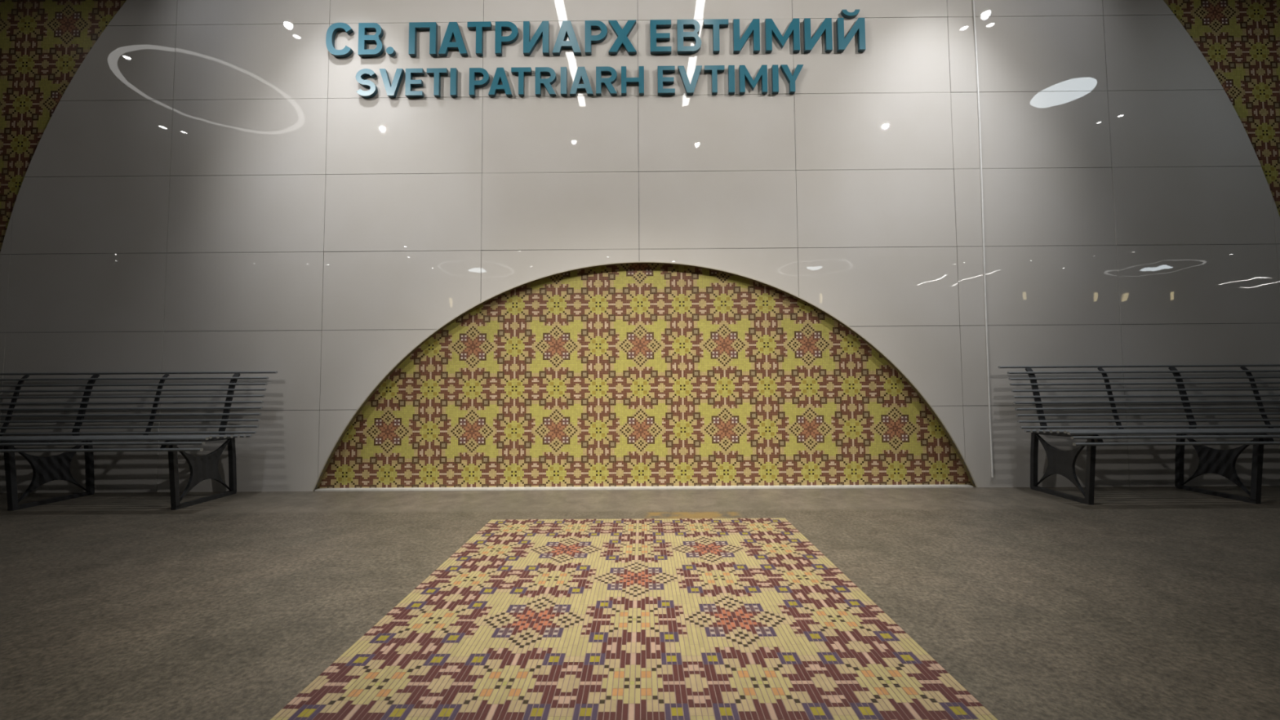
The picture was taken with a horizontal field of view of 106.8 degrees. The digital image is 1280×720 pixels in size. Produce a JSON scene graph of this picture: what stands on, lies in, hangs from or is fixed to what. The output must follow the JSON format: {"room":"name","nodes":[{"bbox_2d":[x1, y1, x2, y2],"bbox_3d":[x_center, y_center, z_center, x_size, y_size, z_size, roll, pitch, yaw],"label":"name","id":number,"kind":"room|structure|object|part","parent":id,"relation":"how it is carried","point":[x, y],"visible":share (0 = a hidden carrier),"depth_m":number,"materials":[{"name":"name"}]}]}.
{"room":"metro station","nodes":[
{"label":"metro station","id":0,"kind":"room"},
{"bbox_2d":[0,0,1279,493],"bbox_3d":[0.492,-1.286,3.770,53.000,4.500,0.302,0,-3,0],"label":"wall","id":1,"kind":"structure","parent":0,"point":[212,187],"depth_m":3.62,"materials":[{"name":"tile"}]},
{"bbox_2d":[0,0,126,254],"bbox_3d":[-5.002,-1.249,3.678,3.215,4.481,0.020,0,-3,0],"label":"mural","id":2,"kind":"object","parent":1,"relation":"attached to","point":[44,43],"visible":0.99,"depth_m":3.72,"materials":[{"name":"tile"}]},
{"bbox_2d":[325,22,353,57],"bbox_3d":[-2.322,-2.473,3.675,0.196,0.259,0.030,0,-3,0],"label":"sign letter","id":3,"kind":"object","parent":1,"relation":"attached to","point":[335,28],"visible":1,"depth_m":3.66,"materials":[{"name":"teal plastic"}]},
{"bbox_2d":[355,68,377,97],"bbox_3d":[-2.103,-2.128,3.657,0.155,0.216,0.030,0,-3,0],"label":"sign letter","id":4,"kind":"object","parent":1,"relation":"attached to","point":[363,73],"visible":1,"depth_m":3.64,"materials":[{"name":"teal plastic"}]},
{"bbox_2d":[358,22,384,57],"bbox_3d":[-2.077,-2.475,3.674,0.186,0.252,0.030,0,-3,0],"label":"sign letter","id":5,"kind":"object","parent":1,"relation":"attached to","point":[363,38],"visible":1,"depth_m":3.66,"materials":[{"name":"teal plastic"}]},
{"bbox_2d":[386,46,395,57],"bbox_3d":[-1.923,-2.380,3.668,0.059,0.059,0.030,0,-3,0],"label":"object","id":6,"kind":"object","parent":1,"relation":"attached to","point":[390,51],"visible":1,"depth_m":3.65,"materials":[{"name":"teal plastic"}]},
{"bbox_2d":[379,68,404,97],"bbox_3d":[-1.910,-2.130,3.656,0.180,0.212,0.030,0,-3,0],"label":"sign letter","id":7,"kind":"object","parent":1,"relation":"attached to","point":[392,90],"visible":1,"depth_m":3.64,"materials":[{"name":"teal plastic"}]},
{"bbox_2d":[404,68,424,97],"bbox_3d":[-1.732,-2.131,3.655,0.131,0.212,0.030,0,-3,0],"label":"sign letter","id":8,"kind":"object","parent":1,"relation":"attached to","point":[410,82],"visible":1,"depth_m":3.64,"materials":[{"name":"teal plastic"}]},
{"bbox_2d":[408,22,437,56],"bbox_3d":[-1.676,-2.478,3.672,0.208,0.252,0.030,0,-3,0],"label":"sign letter","id":9,"kind":"object","parent":1,"relation":"attached to","point":[414,27],"visible":1,"depth_m":3.66,"materials":[{"name":"teal plastic"}]},
{"bbox_2d":[426,67,448,97],"bbox_3d":[-1.559,-2.132,3.654,0.154,0.212,0.030,0,-3,0],"label":"sign letter","id":10,"kind":"object","parent":1,"relation":"attached to","point":[437,72],"visible":1,"depth_m":3.64,"materials":[{"name":"teal plastic"}]},
{"bbox_2d":[438,22,468,56],"bbox_3d":[-1.440,-2.479,3.671,0.221,0.252,0.030,0,-3,0],"label":"sign letter","id":11,"kind":"object","parent":1,"relation":"attached to","point":[453,29],"visible":1,"depth_m":3.66,"materials":[{"name":"teal plastic"}]},
{"bbox_2d":[449,67,457,97],"bbox_3d":[-1.431,-2.133,3.654,0.046,0.212,0.030,0,-3,0],"label":"sign letter","id":12,"kind":"object","parent":1,"relation":"attached to","point":[454,72],"visible":1,"depth_m":3.64,"materials":[{"name":"teal plastic"}]},
{"bbox_2d":[466,21,492,56],"bbox_3d":[-1.240,-2.481,3.670,0.180,0.252,0.030,0,-3,0],"label":"sign letter","id":13,"kind":"object","parent":1,"relation":"attached to","point":[478,26],"visible":1,"depth_m":3.66,"materials":[{"name":"teal plastic"}]},
{"bbox_2d":[469,67,489,97],"bbox_3d":[-1.233,-2.134,3.653,0.150,0.212,0.030,0,-3,0],"label":"sign letter","id":14,"kind":"object","parent":1,"relation":"attached to","point":[473,72],"visible":1,"depth_m":3.64,"materials":[{"name":"teal plastic"}]},
{"bbox_2d":[488,67,512,97],"bbox_3d":[-1.071,-2.135,3.652,0.181,0.212,0.030,0,-3,0],"label":"sign letter","id":15,"kind":"object","parent":1,"relation":"attached to","point":[500,74],"visible":1,"depth_m":3.64,"materials":[{"name":"teal plastic"}]},
{"bbox_2d":[494,21,519,55],"bbox_3d":[-1.026,-2.482,3.668,0.175,0.252,0.030,0,-3,0],"label":"sign letter","id":16,"kind":"object","parent":1,"relation":"attached to","point":[500,25],"visible":1,"depth_m":3.66,"materials":[{"name":"teal plastic"}]},
{"bbox_2d":[511,66,532,96],"bbox_3d":[-0.911,-2.137,3.651,0.152,0.212,0.030,0,-3,0],"label":"sign letter","id":17,"kind":"object","parent":1,"relation":"attached to","point":[521,71],"visible":1,"depth_m":3.64,"materials":[{"name":"teal plastic"}]},
{"bbox_2d":[523,21,549,55],"bbox_3d":[-0.800,-2.484,3.667,0.195,0.252,0.030,0,-3,0],"label":"sign letter","id":18,"kind":"object","parent":1,"relation":"attached to","point":[543,30],"visible":1,"depth_m":3.65,"materials":[{"name":"teal plastic"}]},
{"bbox_2d":[535,66,556,96],"bbox_3d":[-0.723,-2.138,3.650,0.157,0.212,0.030,0,-3,0],"label":"sign letter","id":19,"kind":"object","parent":1,"relation":"attached to","point":[547,82],"visible":1,"depth_m":3.64,"materials":[{"name":"teal plastic"}]},
{"bbox_2d":[560,66,567,96],"bbox_3d":[-0.585,-2.139,3.650,0.046,0.212,0.030,0,-3,0],"label":"sign letter","id":20,"kind":"object","parent":1,"relation":"attached to","point":[563,69],"visible":1,"depth_m":3.63,"materials":[{"name":"teal plastic"}]},
{"bbox_2d":[552,20,581,55],"bbox_3d":[-0.564,-2.486,3.666,0.221,0.252,0.030,0,-3,0],"label":"sign letter","id":21,"kind":"object","parent":1,"relation":"attached to","point":[566,28],"visible":1,"depth_m":3.65,"materials":[{"name":"teal plastic"}]},
{"bbox_2d":[569,66,593,96],"bbox_3d":[-0.449,-2.140,3.649,0.180,0.212,0.030,0,-3,0],"label":"sign letter","id":22,"kind":"object","parent":1,"relation":"attached to","point":[581,73],"visible":1,"depth_m":3.63,"materials":[{"name":"teal plastic"}]},
{"bbox_2d":[585,20,607,54],"bbox_3d":[-0.337,-2.487,3.665,0.172,0.252,0.030,0,-3,0],"label":"sign letter","id":23,"kind":"object","parent":1,"relation":"attached to","point":[589,39],"visible":1,"depth_m":3.65,"materials":[{"name":"teal plastic"}]},
{"bbox_2d":[595,66,617,95],"bbox_3d":[-0.257,-2.141,3.648,0.160,0.212,0.030,0,-3,0],"label":"sign letter","id":24,"kind":"object","parent":1,"relation":"attached to","point":[608,82],"visible":1,"depth_m":3.63,"materials":[{"name":"teal plastic"}]},
{"bbox_2d":[608,19,636,54],"bbox_3d":[-0.135,-2.489,3.664,0.216,0.252,0.030,0,-3,0],"label":"sign letter","id":25,"kind":"object","parent":1,"relation":"attached to","point":[622,39],"visible":1,"depth_m":3.65,"materials":[{"name":"teal plastic"}]},
{"bbox_2d":[621,66,644,95],"bbox_3d":[-0.057,-2.143,3.647,0.174,0.212,0.030,0,-3,0],"label":"sign letter","id":26,"kind":"object","parent":1,"relation":"attached to","point":[624,80],"visible":1,"depth_m":3.63,"materials":[{"name":"teal plastic"}]},
{"bbox_2d":[315,484,973,491],"bbox_3d":[0.021,0.954,3.545,4.870,0.010,0.060,0,-3,0],"label":"trim","id":27,"kind":"structure","parent":1,"relation":"attached to","point":[946,485],"depth_m":3.52,"materials":[{"name":"grey metal"}]},
{"bbox_2d":[318,263,971,488],"bbox_3d":[0.024,0.093,3.627,4.982,1.726,0.020,0,-3,0],"label":"mural","id":28,"kind":"object","parent":1,"relation":"attached to","point":[628,375],"visible":0.96,"depth_m":3.61,"materials":[{"name":"tile"}]},
{"bbox_2d":[311,261,977,491],"bbox_3d":[0.023,0.103,3.589,4.939,1.714,0.058,0,-3,0],"label":"trim","id":29,"kind":"structure","parent":1,"relation":"attached to","point":[959,455],"depth_m":3.60,"materials":[{"name":"black metal"}]},
{"bbox_2d":[649,19,671,53],"bbox_3d":[0.160,-2.491,3.663,0.161,0.252,0.030,0,-3,0],"label":"sign letter","id":30,"kind":"object","parent":1,"relation":"attached to","point":[654,24],"visible":1,"depth_m":3.65,"materials":[{"name":"teal plastic"}]},
{"bbox_2d":[657,66,675,95],"bbox_3d":[0.201,-2.144,3.646,0.132,0.212,0.030,0,-3,0],"label":"sign letter","id":31,"kind":"object","parent":1,"relation":"attached to","point":[660,69],"visible":1,"depth_m":3.63,"materials":[{"name":"teal plastic"}]},
{"bbox_2d":[676,19,701,53],"bbox_3d":[0.379,-2.492,3.662,0.184,0.252,0.030,0,-3,0],"label":"sign letter","id":32,"kind":"object","parent":1,"relation":"attached to","point":[681,24],"visible":1,"depth_m":3.65,"materials":[{"name":"teal plastic"}]},
{"bbox_2d":[677,65,702,94],"bbox_3d":[0.384,-2.146,3.645,0.186,0.212,0.030,0,-3,0],"label":"sign letter","id":33,"kind":"object","parent":1,"relation":"attached to","point":[689,88],"visible":1,"depth_m":3.63,"materials":[{"name":"teal plastic"}]},
{"bbox_2d":[703,65,724,94],"bbox_3d":[0.571,-2.147,3.644,0.153,0.212,0.030,0,-3,0],"label":"sign letter","id":34,"kind":"object","parent":1,"relation":"attached to","point":[714,69],"visible":1,"depth_m":3.63,"materials":[{"name":"teal plastic"}]},
{"bbox_2d":[703,18,728,53],"bbox_3d":[0.586,-2.494,3.661,0.189,0.252,0.030,0,-3,0],"label":"sign letter","id":35,"kind":"object","parent":1,"relation":"attached to","point":[715,24],"visible":1,"depth_m":3.65,"materials":[{"name":"teal plastic"}]},
{"bbox_2d":[728,65,734,94],"bbox_3d":[0.701,-2.148,3.643,0.046,0.212,0.030,0,-3,0],"label":"sign letter","id":36,"kind":"object","parent":1,"relation":"attached to","point":[731,68],"visible":1,"depth_m":3.63,"materials":[{"name":"teal plastic"}]},
{"bbox_2d":[733,18,759,53],"bbox_3d":[0.819,-2.495,3.660,0.200,0.252,0.030,0,-3,0],"label":"sign letter","id":37,"kind":"object","parent":1,"relation":"attached to","point":[754,26],"visible":1,"depth_m":3.65,"materials":[{"name":"teal plastic"}]},
{"bbox_2d":[738,64,767,94],"bbox_3d":[0.868,-2.149,3.643,0.211,0.212,0.030,0,-3,0],"label":"sign letter","id":38,"kind":"object","parent":1,"relation":"attached to","point":[744,74],"visible":1,"depth_m":3.63,"materials":[{"name":"teal plastic"}]},
{"bbox_2d":[771,64,778,93],"bbox_3d":[1.036,-2.150,3.642,0.044,0.212,0.030,0,-3,0],"label":"sign letter","id":39,"kind":"object","parent":1,"relation":"attached to","point":[775,71],"visible":1,"depth_m":3.63,"materials":[{"name":"teal plastic"}]},
{"bbox_2d":[764,17,799,53],"bbox_3d":[1.095,-2.497,3.658,0.260,0.252,0.030,0,-3,0],"label":"sign letter","id":40,"kind":"object","parent":1,"relation":"attached to","point":[771,28],"visible":1,"depth_m":3.64,"materials":[{"name":"teal plastic"}]},
{"bbox_2d":[779,64,803,93],"bbox_3d":[1.165,-2.151,3.641,0.175,0.212,0.030,0,-3,0],"label":"sign letter","id":41,"kind":"object","parent":1,"relation":"attached to","point":[791,79],"visible":1,"depth_m":3.63,"materials":[{"name":"teal plastic"}]},
{"bbox_2d":[803,17,832,52],"bbox_3d":[1.368,-2.499,3.657,0.209,0.252,0.030,0,-3,0],"label":"sign letter","id":42,"kind":"object","parent":1,"relation":"attached to","point":[826,26],"visible":1,"depth_m":3.64,"materials":[{"name":"teal plastic"}]},
{"bbox_2d":[835,9,866,52],"bbox_3d":[1.622,-2.534,3.657,0.208,0.318,0.030,0,-3,0],"label":"sign letter","id":43,"kind":"object","parent":1,"relation":"attached to","point":[859,26],"visible":1,"depth_m":3.64,"materials":[{"name":"teal plastic"}]},
{"bbox_2d":[972,0,993,477],"bbox_3d":[2.589,-1.346,3.607,0.028,4.425,0.011,0,-3,0],"label":"cable","id":44,"kind":"object","parent":1,"relation":"attached to","point":[973,2],"visible":1,"depth_m":3.58,"materials":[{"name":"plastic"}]},
{"bbox_2d":[1163,0,1279,216],"bbox_3d":[4.990,-1.320,3.630,3.215,4.481,0.020,0,-3,0],"label":"mural","id":45,"kind":"object","parent":1,"relation":"attached to","point":[1239,40],"visible":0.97,"depth_m":3.67,"materials":[{"name":"tile"}]},
{"bbox_2d":[0,484,1279,719],"bbox_3d":[0.467,0.673,-4.333,53.000,0.200,16.300,0,-3,0],"label":"floor","id":46,"kind":"structure","parent":0,"point":[1135,602],"depth_m":1.86,"materials":[{"name":"stone"}]},
{"bbox_2d":[0,371,277,511],"bbox_3d":[-3.973,0.523,3.223,2.580,0.892,0.568,0,-3,0],"label":"slatted bench","id":47,"kind":"object","parent":46,"relation":"on","point":[45,469],"visible":1,"depth_m":3.37,"materials":[{"name":"metal"}]},
{"bbox_3d":[-4.012,0.744,3.218,0.032,0.451,0.542,0,-3,0],"label":"leg frame","id":48,"kind":"part","parent":47,"relation":"part of","materials":[{"name":"metal"}]},
{"bbox_3d":[-4.012,0.751,3.238,0.018,0.390,0.445,0,-3,0],"label":"web plate","id":49,"kind":"part","parent":47,"relation":"part of","materials":[{"name":"metal"}]},
{"bbox_3d":[-3.974,0.539,3.135,2.520,0.088,0.394,0,-3,0],"label":"seat","id":50,"kind":"part","parent":47,"relation":"part of","materials":[{"name":"grey metal"}]},
{"bbox_3d":[-3.974,0.310,3.439,2.580,0.445,0.157,0,-3,0],"label":"backrest","id":51,"kind":"part","parent":47,"relation":"part of","materials":[{"name":"grey metal"}]},
{"bbox_3d":[-2.967,0.737,3.213,0.032,0.451,0.542,0,-3,0],"label":"leg frame","id":52,"kind":"part","parent":47,"relation":"part of","materials":[{"name":"metal"}]},
{"bbox_3d":[-2.967,0.744,3.233,0.018,0.390,0.445,0,-3,0],"label":"web plate","id":53,"kind":"part","parent":47,"relation":"part of","materials":[{"name":"metal"}]},
{"bbox_2d":[270,518,997,719],"bbox_3d":[-0.021,0.829,0.907,1.692,0.004,3.667,0,-3,0],"label":"carpet","id":54,"kind":"object","parent":46,"relation":"on","point":[664,619],"visible":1,"depth_m":1.45,"materials":[{"name":"carpet"}]},
{"bbox_2d":[998,364,1279,505],"bbox_3d":[3.926,0.468,3.185,2.580,0.892,0.568,0,-3,0],"label":"slatted bench","id":55,"kind":"object","parent":46,"relation":"on","point":[1220,462],"visible":1,"depth_m":3.33,"materials":[{"name":"grey metal"}]},
{"bbox_3d":[2.843,0.703,3.205,0.018,0.390,0.445,0,-3,0],"label":"web plate","id":56,"kind":"part","parent":55,"relation":"part of","materials":[{"name":"metal"}]},
{"bbox_3d":[2.843,0.696,3.185,0.032,0.451,0.542,0,-3,0],"label":"leg frame","id":57,"kind":"part","parent":55,"relation":"part of","materials":[{"name":"metal"}]},
{"bbox_3d":[3.926,0.254,3.401,2.580,0.445,0.157,0,-3,0],"label":"backrest","id":58,"kind":"part","parent":55,"relation":"part of","materials":[{"name":"grey metal"}]},
{"bbox_3d":[3.926,0.483,3.097,2.520,0.088,0.394,0,-3,0],"label":"seat","id":59,"kind":"part","parent":55,"relation":"part of","materials":[{"name":"grey metal"}]},
{"bbox_3d":[3.888,0.695,3.200,0.018,0.390,0.445,0,-3,0],"label":"web plate","id":60,"kind":"part","parent":55,"relation":"part of","materials":[{"name":"metal"}]},
{"bbox_3d":[3.888,0.689,3.180,0.032,0.451,0.542,0,-3,0],"label":"leg frame","id":61,"kind":"part","parent":55,"relation":"part of","materials":[{"name":"metal"}]}
]}

